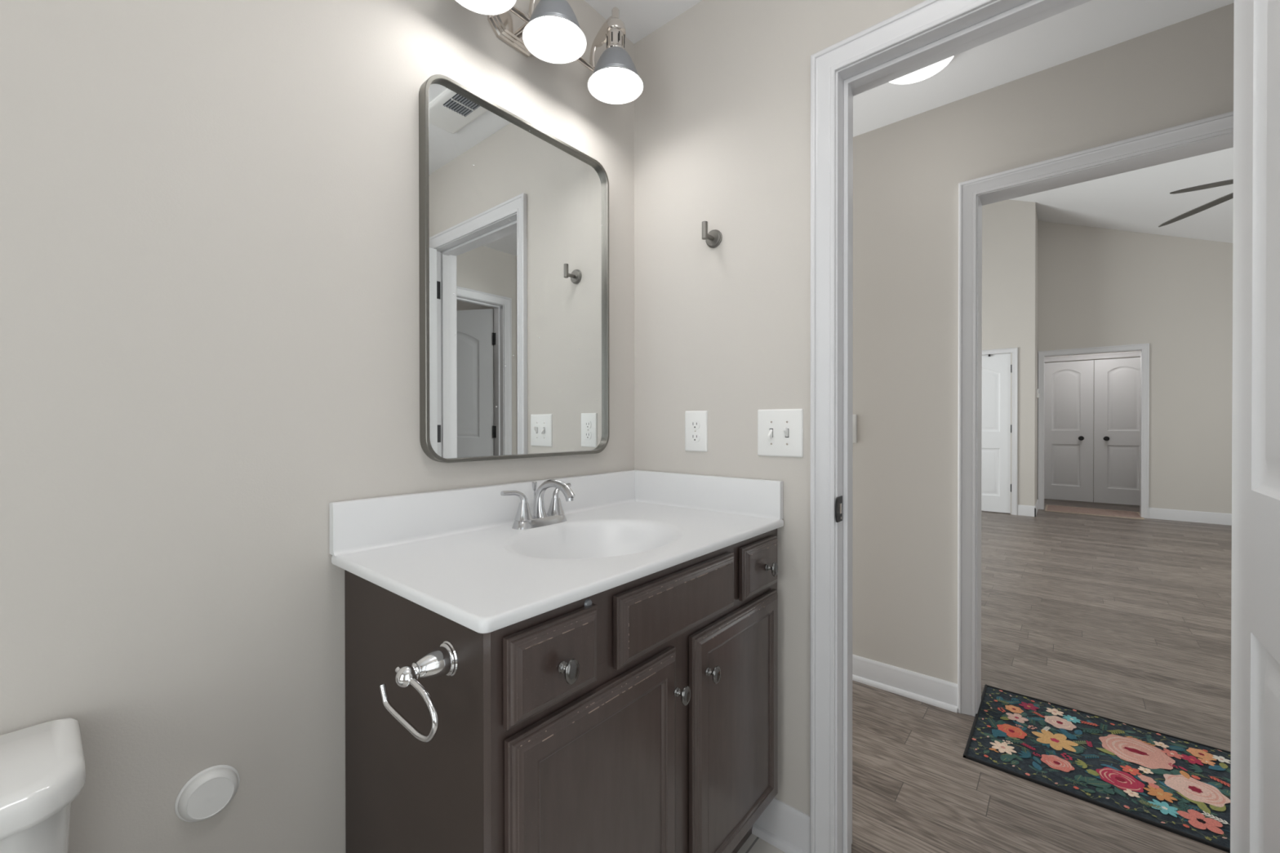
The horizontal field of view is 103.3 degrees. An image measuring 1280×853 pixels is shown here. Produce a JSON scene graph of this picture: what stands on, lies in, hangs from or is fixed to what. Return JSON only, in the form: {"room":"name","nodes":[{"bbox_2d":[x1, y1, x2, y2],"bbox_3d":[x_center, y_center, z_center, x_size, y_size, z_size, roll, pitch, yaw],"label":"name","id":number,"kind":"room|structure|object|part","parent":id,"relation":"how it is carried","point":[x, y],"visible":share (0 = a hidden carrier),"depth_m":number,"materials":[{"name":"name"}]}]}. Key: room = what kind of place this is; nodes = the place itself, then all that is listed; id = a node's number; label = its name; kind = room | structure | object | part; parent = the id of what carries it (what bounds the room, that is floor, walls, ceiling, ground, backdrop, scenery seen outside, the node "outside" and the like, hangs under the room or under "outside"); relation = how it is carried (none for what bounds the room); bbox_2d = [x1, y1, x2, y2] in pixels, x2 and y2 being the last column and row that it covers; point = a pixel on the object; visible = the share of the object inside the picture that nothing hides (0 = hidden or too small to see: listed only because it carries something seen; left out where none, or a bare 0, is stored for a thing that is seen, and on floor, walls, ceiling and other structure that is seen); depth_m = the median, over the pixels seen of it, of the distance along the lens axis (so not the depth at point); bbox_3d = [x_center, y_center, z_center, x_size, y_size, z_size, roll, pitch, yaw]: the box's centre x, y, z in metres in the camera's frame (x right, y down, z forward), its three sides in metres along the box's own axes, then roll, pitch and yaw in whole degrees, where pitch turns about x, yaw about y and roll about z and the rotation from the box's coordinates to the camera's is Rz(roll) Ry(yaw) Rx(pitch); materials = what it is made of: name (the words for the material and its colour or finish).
{"room":"bathroom","nodes":[
{"label":"bathroom","id":0,"kind":"room"},
{"bbox_2d":[0,0,634,852],"bbox_3d":[-0.882,-0.085,0.787,0.110,2.460,2.550,0,0,40],"label":"wall","id":1,"kind":"structure","parent":0,"point":[210,254],"depth_m":0.88,"materials":[{"name":"beige paint"}]},
{"bbox_2d":[174,764,239,822],"bbox_3d":[-0.734,0.629,0.864,0.020,0.086,0.086,0,0,40],"label":"plug","id":2,"kind":"object","parent":1,"relation":"attached to","point":[210,791],"visible":1,"depth_m":0.86,"materials":[{"name":"white plastic"}]},
{"bbox_2d":[328,470,635,556],"bbox_3d":[-0.308,0.201,1.359,0.030,0.103,0.934,0,0,40],"label":"backsplash","id":3,"kind":"structure","parent":1,"relation":"attached to","point":[356,526],"depth_m":1.18,"materials":[{"name":"white stone"}]},
{"bbox_2d":[418,74,609,462],"bbox_3d":[-0.299,-0.364,1.371,0.030,0.894,0.596,0,0,40],"label":"wall mirror","id":4,"kind":"object","parent":1,"relation":"attached to","point":[513,217],"visible":1,"depth_m":1.31,"materials":[{"name":"white mirror"}]},
{"bbox_2d":[455,0,643,104],"bbox_3d":[-0.237,-1.058,1.280,0.237,0.216,0.583,0,0,40],"label":"vanity light","id":5,"kind":"object","parent":1,"relation":"attached to","point":[551,32],"visible":1,"depth_m":1.31,"materials":[{"name":"white glass"}]},
{"bbox_3d":[-0.343,-0.995,1.091,0.156,0.092,0.156,0,0,40],"label":"lamp shade","id":6,"kind":"part","parent":5,"relation":"part of","materials":[{"name":"white glass"}]},
{"bbox_3d":[-0.299,-1.041,1.324,0.048,0.018,0.018,0,0,40],"label":"bar post","id":7,"kind":"part","parent":5,"relation":"part of","materials":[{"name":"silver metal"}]},
{"bbox_3d":[-0.249,-1.098,1.282,0.103,0.116,0.008,0,0,40],"label":"arm","id":8,"kind":"part","parent":5,"relation":"part of","materials":[{"name":"silver metal"}]},
{"bbox_3d":[-0.210,-0.996,1.249,0.156,0.092,0.156,0,0,40],"label":"lamp shade","id":9,"kind":"part","parent":5,"relation":"part of","materials":[{"name":"white glass"}]},
{"bbox_3d":[-0.210,-0.994,1.249,0.067,0.086,0.067,0,0,40],"label":"bulb","id":10,"kind":"part","parent":5,"relation":"part of","materials":[{"name":"white glass"}]},
{"bbox_3d":[-0.108,-1.099,1.450,0.103,0.116,0.008,0,0,40],"label":"arm","id":11,"kind":"part","parent":5,"relation":"part of","materials":[{"name":"silver metal"}]},
{"bbox_3d":[-0.068,-0.997,1.417,0.156,0.092,0.156,0,0,40],"label":"lamp shade","id":12,"kind":"part","parent":5,"relation":"part of","materials":[{"name":"grey metal"}]},
{"bbox_3d":[-0.068,-0.995,1.418,0.067,0.086,0.067,0,0,40],"label":"bulb","id":13,"kind":"part","parent":5,"relation":"part of","materials":[{"name":"white glass"}]},
{"bbox_2d":[634,0,925,815],"bbox_3d":[0.226,-0.090,1.600,3.740,2.460,0.120,0,0,40],"label":"wall","id":14,"kind":"structure","parent":0,"point":[722,109],"depth_m":1.47,"materials":[{"name":"beige paint"}]},
{"bbox_2d":[684,410,707,451],"bbox_3d":[0.171,0.014,1.562,0.081,0.125,0.009,0,0,40],"label":"wall outlet","id":15,"kind":"object","parent":14,"relation":"attached to","point":[695,421],"visible":1,"depth_m":1.56,"materials":[{"name":"white plastic"}]},
{"bbox_2d":[690,432,699,441],"bbox_3d":[0.170,0.034,1.560,0.035,0.027,0.003,0,0,40],"label":"receptacle","id":16,"kind":"object","parent":15,"relation":"attached to","point":[695,437],"depth_m":1.56,"materials":[{"name":"white plastic"}]},
{"bbox_2d":[690,420,700,429],"bbox_3d":[0.170,-0.005,1.560,0.035,0.027,0.003,0,0,40],"label":"receptacle","id":17,"kind":"object","parent":15,"relation":"attached to","point":[695,424],"depth_m":1.56,"materials":[{"name":"white plastic"}]},
{"bbox_2d":[702,221,722,248],"bbox_3d":[0.203,-0.567,1.497,0.053,0.062,0.062,0,0,40],"label":"towel hook","id":18,"kind":"object","parent":14,"relation":"attached to","point":[713,238],"visible":1,"depth_m":1.50,"materials":[{"name":"silver metal"}]},
{"bbox_3d":[0.204,-0.560,1.498,0.013,0.013,0.040,0,0,40],"label":"stem","id":19,"kind":"part","parent":18,"relation":"part of","materials":[{"name":"silver metal"}]},
{"bbox_2d":[757,408,803,457],"bbox_3d":[0.377,0.017,1.381,0.131,0.130,0.022,0,0,40],"label":"light switch","id":20,"kind":"object","parent":14,"relation":"attached to","point":[780,431],"visible":1,"depth_m":1.38,"materials":[{"name":"white plastic"}]},
{"bbox_2d":[751,797,809,852],"bbox_3d":[0.728,1.086,1.088,1.068,0.112,0.026,0,0,40],"label":"baseboard","id":21,"kind":"structure","parent":14,"relation":"attached to","point":[781,825],"depth_m":1.37,"materials":[{"name":"white paint"}]},
{"bbox_2d":[835,495,842,522],"bbox_3d":[0.508,0.211,1.294,0.004,0.064,0.046,0,0,40],"label":"strike plate","id":22,"kind":"object","parent":14,"relation":"attached to","point":[838,504],"visible":1,"depth_m":1.29,"materials":[{"name":"black metal"}]},
{"bbox_2d":[809,0,996,852],"bbox_3d":[0.765,0.091,1.055,0.830,2.102,0.021,0,0,40],"label":"trim","id":23,"kind":"structure","parent":14,"relation":"attached to","point":[928,15],"depth_m":1.30,"materials":[{"name":"white paint"}]},
{"bbox_2d":[835,0,1088,852],"bbox_3d":[0.810,0.113,1.109,0.741,2.059,0.122,0,0,40],"label":"trim","id":24,"kind":"structure","parent":14,"relation":"attached to","point":[998,18],"depth_m":1.30,"materials":[{"name":"white paint"}]},
{"bbox_2d":[853,0,1091,96],"bbox_3d":[0.856,0.091,1.163,0.830,2.102,0.021,0,0,40],"label":"trim","id":25,"kind":"structure","parent":14,"relation":"attached to","point":[1089,0],"depth_m":1.20,"materials":[{"name":"white paint"}]},
{"bbox_2d":[1230,0,1279,852],"bbox_3d":[0.780,0.122,0.615,0.117,2.020,0.741,0,0,40],"label":"door","id":26,"kind":"structure","parent":14,"relation":"in","point":[1255,771],"depth_m":0.76,"materials":[{"name":"white paint"}]},
{"bbox_2d":[584,0,1234,137],"bbox_3d":[3.185,-1.361,3.435,5.900,0.100,11.850,0,0,40],"label":"ceiling","id":27,"kind":"structure","parent":0,"point":[1091,26],"depth_m":1.72,"materials":[{"name":"white paint"}]},
{"bbox_2d":[888,55,955,84],"bbox_3d":[0.971,-1.276,1.774,0.249,0.050,0.249,0,0,40],"label":"hall ceiling light","id":28,"kind":"object","parent":27,"relation":"attached to","point":[923,73],"visible":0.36,"depth_m":1.80,"materials":[{"name":"white glass"}]},
{"bbox_2d":[737,497,1231,852],"bbox_3d":[3.073,1.153,3.544,6.600,0.050,11.850,0,0,40],"label":"floor","id":29,"kind":"structure","parent":0,"point":[1123,620],"depth_m":2.29,"materials":[{"name":"grey wood"}]},
{"bbox_2d":[0,717,85,852],"bbox_3d":[-0.725,0.786,0.325,0.715,0.723,0.520,0,0,40],"label":"toilet","id":30,"kind":"object","parent":29,"relation":"on","point":[42,769],"visible":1,"depth_m":0.62,"materials":[{"name":"white ceramic"}]},
{"bbox_3d":[-0.908,0.599,0.479,0.214,0.285,0.494,0,0,40],"label":"tank","id":31,"kind":"part","parent":30,"relation":"part of","materials":[{"name":"white ceramic"}]},
{"bbox_2d":[344,528,777,852],"bbox_3d":[-0.092,0.708,1.197,0.570,0.870,0.906,0,0,40],"label":"vanity cabinet","id":32,"kind":"object","parent":29,"relation":"on","point":[640,715],"visible":0.98,"depth_m":0.90,"materials":[{"name":"brown laminate"}]},
{"bbox_3d":[-0.405,0.709,0.879,0.499,0.870,0.016,0,0,40],"label":"panel","id":33,"kind":"part","parent":32,"relation":"part of","materials":[{"name":"brown laminate"}]},
{"bbox_2d":[379,640,458,742],"bbox_3d":[-0.314,0.378,0.739,0.167,0.103,0.081,0,0,40],"label":"toilet paper holder","id":34,"kind":"object","parent":32,"relation":"attached to","point":[442,660],"visible":1,"depth_m":0.73,"materials":[{"name":"silver metal"}]},
{"bbox_3d":[-0.331,0.390,0.719,0.167,0.080,0.008,0,0,40],"label":"roll arm","id":35,"kind":"part","parent":34,"relation":"part of","materials":[{"name":"silver metal"}]},
{"bbox_3d":[-0.310,0.352,0.746,0.041,0.041,0.051,0,0,40],"label":"post","id":36,"kind":"part","parent":34,"relation":"part of","materials":[{"name":"silver metal"}]},
{"bbox_3d":[-0.127,0.359,0.772,0.021,0.127,0.177,0,0,40],"label":"drawer","id":37,"kind":"part","parent":32,"relation":"part of","materials":[{"name":"brown wood"}]},
{"bbox_2d":[328,470,783,633],"bbox_3d":[-0.112,0.259,1.195,0.541,0.217,0.934,0,0,40],"label":"countertop","id":38,"kind":"structure","parent":32,"relation":"on","point":[456,554],"depth_m":1.13,"materials":[{"name":"white stone"}]},
{"bbox_2d":[500,479,575,529],"bbox_3d":[-0.220,0.193,1.277,0.160,0.120,0.218,0,0,40],"label":"faucet","id":39,"kind":"object","parent":38,"relation":"on","point":[524,519],"visible":1,"depth_m":1.28,"materials":[{"name":"grey metal"}]},
{"bbox_3d":[-0.310,0.175,1.254,0.067,0.037,0.018,0,0,-38],"label":"lever","id":40,"kind":"part","parent":39,"relation":"part of","materials":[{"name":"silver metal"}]},
{"bbox_3d":[-0.291,0.212,1.269,0.043,0.042,0.043,0,0,40],"label":"handle","id":41,"kind":"part","parent":39,"relation":"part of","materials":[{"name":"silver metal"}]},
{"bbox_3d":[-0.276,0.189,1.324,0.013,0.090,0.013,0,0,40],"label":"lift rod","id":42,"kind":"part","parent":39,"relation":"part of","materials":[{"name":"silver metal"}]},
{"bbox_3d":[-0.257,0.242,1.309,0.055,0.020,0.160,0,0,40],"label":"plate","id":43,"kind":"part","parent":39,"relation":"part of","materials":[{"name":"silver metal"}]},
{"bbox_3d":[-0.217,0.190,1.275,0.152,0.115,0.030,0,0,40],"label":"spout","id":44,"kind":"part","parent":39,"relation":"part of","materials":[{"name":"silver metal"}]},
{"bbox_3d":[-0.224,0.211,1.349,0.043,0.042,0.043,0,0,40],"label":"handle","id":45,"kind":"part","parent":39,"relation":"part of","materials":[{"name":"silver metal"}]},
{"bbox_3d":[-0.213,0.175,1.370,0.018,0.037,0.067,0,0,28],"label":"lever","id":46,"kind":"part","parent":39,"relation":"part of","materials":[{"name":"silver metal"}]},
{"bbox_2d":[502,518,683,559],"bbox_3d":[-0.097,0.309,1.174,0.360,0.112,0.454,0,0,40],"label":"basin","id":47,"kind":"object","parent":38,"relation":"in","point":[577,539],"depth_m":1.30,"materials":[{"name":"white ceramic"}]},
{"bbox_3d":[-0.107,0.364,0.757,0.029,0.037,0.028,0,0,40],"label":"knob","id":48,"kind":"part","parent":32,"relation":"part of","materials":[{"name":"silver metal"}]},
{"bbox_3d":[-0.055,0.716,0.859,0.021,0.552,0.395,0,0,40],"label":"door","id":49,"kind":"part","parent":32,"relation":"part of","materials":[{"name":"brown wood"}]},
{"bbox_3d":[0.079,0.628,1.053,0.018,0.710,0.906,0,0,40],"label":"frame","id":50,"kind":"part","parent":32,"relation":"part of","materials":[{"name":"brown wood"}]},
{"bbox_3d":[0.090,0.358,1.030,0.021,0.127,0.400,0,0,40],"label":"false drawer","id":51,"kind":"part","parent":32,"relation":"part of","materials":[{"name":"brown wood"}]},
{"bbox_3d":[0.082,0.519,0.983,0.029,0.037,0.028,0,0,40],"label":"knob","id":52,"kind":"part","parent":32,"relation":"part of","materials":[{"name":"silver metal"}]},
{"bbox_3d":[0.154,0.521,1.069,0.029,0.037,0.028,0,0,40],"label":"knob","id":53,"kind":"part","parent":32,"relation":"part of","materials":[{"name":"silver metal"}]},
{"bbox_3d":[0.239,0.714,1.209,0.021,0.552,0.401,0,0,40],"label":"door","id":54,"kind":"part","parent":32,"relation":"part of","materials":[{"name":"brown wood"}]},
{"bbox_3d":[0.307,0.357,1.288,0.021,0.127,0.186,0,0,40],"label":"drawer","id":55,"kind":"part","parent":32,"relation":"part of","materials":[{"name":"brown wood"}]},
{"bbox_3d":[0.332,0.359,1.280,0.029,0.037,0.028,0,0,40],"label":"knob","id":56,"kind":"part","parent":32,"relation":"part of","materials":[{"name":"silver metal"}]},
{"bbox_2d":[1044,504,1144,519],"bbox_3d":[5.882,1.107,6.604,0.932,0.007,0.620,0,0,40],"label":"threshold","id":57,"kind":"object","parent":29,"relation":"on","point":[1118,513],"visible":0.97,"depth_m":6.59,"materials":[{"name":"beige wood"}]},
{"bbox_2d":[963,684,1231,852],"bbox_3d":[1.682,1.133,1.667,0.972,0.010,0.617,0,0,40],"label":"floral rug","id":58,"kind":"object","parent":29,"relation":"on","point":[1177,785],"visible":0.94,"depth_m":1.71,"materials":[{"name":"multicoloured fabric"}]},
{"bbox_2d":[982,200,1037,514],"bbox_3d":[4.064,-1.191,7.487,2.830,4.600,0.840,0,0,40],"label":"wall","id":59,"kind":"structure","parent":0,"point":[1009,227],"depth_m":6.38,"materials":[{"name":"beige paint"}]},
{"bbox_2d":[981,353,1012,513],"bbox_3d":[4.394,0.084,6.657,0.815,2.033,0.109,0,0,40],"label":"door","id":60,"kind":"structure","parent":59,"relation":"in","point":[996,486],"depth_m":6.53,"materials":[{"name":"white paint"}]},
{"bbox_2d":[982,347,1017,515],"bbox_3d":[4.387,0.061,6.659,0.922,2.104,0.021,0,0,40],"label":"trim","id":61,"kind":"structure","parent":59,"relation":"attached to","point":[1014,350],"depth_m":6.38,"materials":[{"name":"white paint"}]},
{"bbox_2d":[1017,499,1038,516],"bbox_3d":[4.035,1.044,7.450,2.842,0.130,0.752,0,0,40],"label":"baseboard","id":62,"kind":"structure","parent":59,"relation":"attached to","point":[1023,510],"depth_m":6.32,"materials":[{"name":"white paint"}]},
{"bbox_2d":[1036,388,1039,398],"bbox_3d":[5.190,-0.431,6.609,0.026,0.115,0.120,0,0,40],"label":"thermostat","id":63,"kind":"object","parent":59,"relation":"attached to","point":[1037,389],"visible":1,"depth_m":6.56,"materials":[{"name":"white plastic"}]},
{"bbox_2d":[852,2,1234,684],"bbox_3d":[1.619,-1.012,1.808,6.400,4.300,0.120,0,0,40],"label":"wall","id":64,"kind":"structure","parent":0,"point":[908,172],"depth_m":2.09,"materials":[{"name":"beige paint"}]},
{"bbox_2d":[853,414,857,443],"bbox_3d":[0.924,0.010,2.308,0.117,0.129,0.018,0,0,40],"label":"hall light switch","id":65,"kind":"object","parent":64,"relation":"attached to","point":[855,416],"visible":0.19,"depth_m":2.28,"materials":[{"name":"white plastic"}]},
{"bbox_2d":[852,654,957,712],"bbox_3d":[0.893,1.084,2.335,3.620,0.105,0.026,0,0,40],"label":"baseboard","id":66,"kind":"structure","parent":64,"relation":"attached to","point":[943,694],"depth_m":2.14,"materials":[{"name":"white paint"}]},
{"bbox_2d":[957,111,1233,716],"bbox_3d":[1.666,0.088,1.683,1.041,2.102,0.021,0,0,40],"label":"trim","id":67,"kind":"structure","parent":64,"relation":"attached to","point":[1220,124],"depth_m":1.99,"materials":[{"name":"white paint"}]},
{"bbox_2d":[975,132,1233,714],"bbox_3d":[1.711,0.109,1.736,0.952,2.059,0.122,0,0,40],"label":"trim","id":68,"kind":"structure","parent":64,"relation":"attached to","point":[1225,141],"depth_m":1.96,"materials":[{"name":"white paint"}]},
{"bbox_2d":[1044,351,1140,497],"bbox_3d":[6.529,-0.112,7.183,3.000,2.440,1.820,0,0,40],"label":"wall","id":69,"kind":"structure","parent":0,"point":[1131,351],"depth_m":7.54,"materials":[{"name":"beige paint"}]},
{"bbox_2d":[1044,360,1093,502],"bbox_3d":[6.306,0.067,7.507,0.615,2.055,0.106,0,0,40],"label":"door","id":70,"kind":"structure","parent":69,"relation":"in","point":[1068,386],"depth_m":7.50,"materials":[{"name":"white paint"}]},
{"bbox_3d":[6.429,0.172,7.382,0.066,0.066,0.072,0,0,40],"label":"knob","id":71,"kind":"part","parent":70,"relation":"part of","materials":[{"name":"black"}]},
{"bbox_2d":[1044,351,1140,362],"bbox_3d":[6.541,0.033,7.304,1.390,2.148,0.021,0,0,40],"label":"trim","id":72,"kind":"structure","parent":69,"relation":"attached to","point":[1137,353],"depth_m":7.30,"materials":[{"name":"white paint"}]},
{"bbox_2d":[1093,357,1140,505],"bbox_3d":[6.781,0.068,7.107,0.615,2.055,0.106,0,0,40],"label":"door","id":73,"kind":"structure","parent":69,"relation":"in","point":[1117,381],"depth_m":7.16,"materials":[{"name":"white paint"}]},
{"bbox_3d":[6.637,0.173,7.207,0.066,0.066,0.072,0,0,40],"label":"knob","id":74,"kind":"part","parent":73,"relation":"part of","materials":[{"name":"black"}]},
{"bbox_2d":[1008,147,1233,243],"bbox_3d":[3.645,-2.330,4.212,6.600,2.125,6.420,0,0,40],"label":"ceiling","id":75,"kind":"structure","parent":0,"point":[1140,200],"depth_m":5.40,"materials":[{"name":"white paint"}]},
{"bbox_2d":[1158,178,1233,226],"bbox_3d":[3.703,-1.764,2.803,1.196,0.996,1.144,0,0,40],"label":"ceiling fan","id":76,"kind":"object","parent":75,"relation":"hanging from","point":[1230,196],"visible":0.31,"depth_m":3.14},
{"bbox_3d":[3.192,-1.339,2.801,0.632,0.148,0.053,0,0,-9],"label":"blade","id":77,"kind":"part","parent":76,"relation":"part of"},
{"bbox_2d":[1037,220,1232,513],"bbox_3d":[6.642,-1.136,5.814,3.870,4.500,0.120,0,0,40],"label":"wall","id":78,"kind":"structure","parent":0,"point":[1097,286],"depth_m":6.05,"materials":[{"name":"beige paint"}]},
{"bbox_2d":[1037,343,1149,518],"bbox_3d":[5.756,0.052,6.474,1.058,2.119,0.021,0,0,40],"label":"trim","id":79,"kind":"structure","parent":78,"relation":"attached to","point":[1144,347],"depth_m":6.25,"materials":[{"name":"white paint"}]},
{"bbox_2d":[1148,507,1231,525],"bbox_3d":[7.124,1.051,5.335,2.507,0.130,0.012,0,0,40],"label":"baseboard","id":80,"kind":"structure","parent":78,"relation":"attached to","point":[1211,517],"depth_m":5.91,"materials":[{"name":"white paint"}]}
]}

